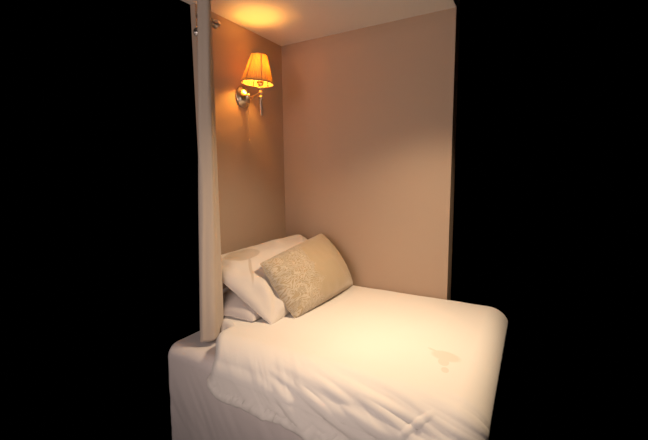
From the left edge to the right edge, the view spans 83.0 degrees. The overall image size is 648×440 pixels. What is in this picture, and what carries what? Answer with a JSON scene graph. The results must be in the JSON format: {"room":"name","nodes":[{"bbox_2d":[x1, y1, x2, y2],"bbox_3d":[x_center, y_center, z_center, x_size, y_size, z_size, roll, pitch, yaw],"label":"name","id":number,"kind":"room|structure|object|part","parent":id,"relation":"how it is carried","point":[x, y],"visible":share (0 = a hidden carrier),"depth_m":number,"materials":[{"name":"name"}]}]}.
{"room":"bedroom","nodes":[
{"label":"bedroom","id":0,"kind":"room"},
{"bbox_2d":[190,3,285,288],"bbox_3d":[-0.401,0.062,2.135,0.030,2.200,0.760,3,8,29],"label":"wall","id":1,"kind":"structure","parent":0,"point":[251,185],"depth_m":2.00,"materials":[{"name":"beige paint"}]},
{"bbox_2d":[193,14,220,36],"bbox_3d":[-0.546,-0.858,1.616,0.150,0.052,0.120,4,9,35],"label":"pole","id":2,"kind":"object","parent":1,"relation":"attached to","point":[215,23],"visible":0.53,"depth_m":1.61,"materials":[{"name":"metal"}]},
{"bbox_2d":[197,0,223,341],"bbox_3d":[-0.510,-0.213,1.572,0.079,1.482,0.160,1,7,13],"label":"curtain","id":3,"kind":"object","parent":2,"relation":"hanging from","point":[210,264],"visible":0.99,"depth_m":1.56,"materials":[{"name":"beige fabric"}]},
{"bbox_2d":[236,52,273,142],"bbox_3d":[-0.359,-0.629,1.896,0.206,0.438,0.166,3,8,29],"label":"wall lamp","id":4,"kind":"object","parent":1,"relation":"attached to","point":[257,73],"visible":1,"depth_m":1.85,"materials":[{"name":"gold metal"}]},
{"bbox_3d":[-0.414,-0.658,1.951,0.052,0.110,0.110,3,8,29],"label":"wall plate","id":5,"kind":"part","parent":4,"relation":"part of","materials":[{"name":"silver metal"}]},
{"bbox_3d":[-0.343,-0.769,1.869,0.164,0.147,0.164,3,8,29],"label":"lamp shade","id":6,"kind":"part","parent":4,"relation":"part of","materials":[{"name":"fabric"}]},
{"bbox_3d":[-0.328,-0.624,1.902,0.033,0.160,0.033,3,8,29],"label":"stem","id":7,"kind":"part","parent":4,"relation":"part of","materials":[{"name":"silver metal"}]},
{"bbox_2d":[182,0,460,45],"bbox_3d":[0.011,-1.048,1.707,1.050,0.100,0.840,3,8,29],"label":"ceiling","id":8,"kind":"structure","parent":0,"point":[281,22],"depth_m":1.78,"materials":[{"name":"white paint"}]},
{"bbox_2d":[281,7,459,299],"bbox_3d":[0.219,0.052,2.161,1.020,2.200,0.100,3,8,29],"label":"wall","id":9,"kind":"structure","parent":0,"point":[370,113],"depth_m":2.00,"materials":[{"name":"beige paint"}]},
{"bbox_3d":[0.082,1.238,1.802,1.460,0.060,1.120,3,8,29],"label":"floor","id":10,"kind":"structure","parent":0,"visible":0},
{"bbox_2d":[168,331,303,439],"bbox_3d":[0.080,0.873,1.729,1.251,0.682,0.926,3,8,29],"label":"bed","id":11,"kind":"object","parent":10,"relation":"on","point":[196,414],"visible":0.14,"depth_m":1.54,"materials":[{"name":"fabric"}]},
{"bbox_2d":[207,285,508,439],"bbox_3d":[0.119,0.556,1.643,1.218,0.230,1.006,3,8,29],"label":"duvet","id":12,"kind":"object","parent":11,"relation":"on","point":[364,363],"visible":0.81,"depth_m":1.30,"materials":[{"name":"white fabric"}]},
{"bbox_2d":[223,287,260,321],"bbox_3d":[-0.280,0.338,1.965,0.327,0.144,0.702,3,8,29],"label":"pillow","id":13,"kind":"object","parent":12,"relation":"on","point":[234,306],"visible":0.13,"depth_m":1.66,"materials":[{"name":"fabric"}]},
{"bbox_2d":[221,235,306,323],"bbox_3d":[-0.230,0.269,1.933,0.397,0.302,0.715,3,8,29],"label":"pillow","id":14,"kind":"object","parent":12,"relation":"on","point":[242,271],"visible":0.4,"depth_m":1.68,"materials":[{"name":"white fabric"}]},
{"bbox_2d":[260,233,352,317],"bbox_3d":[-0.053,0.266,1.903,0.242,0.302,0.584,3,8,29],"label":"cushion","id":15,"kind":"object","parent":12,"relation":"on","point":[306,275],"visible":1,"depth_m":1.76,"materials":[{"name":"beige fabric"}]}
]}

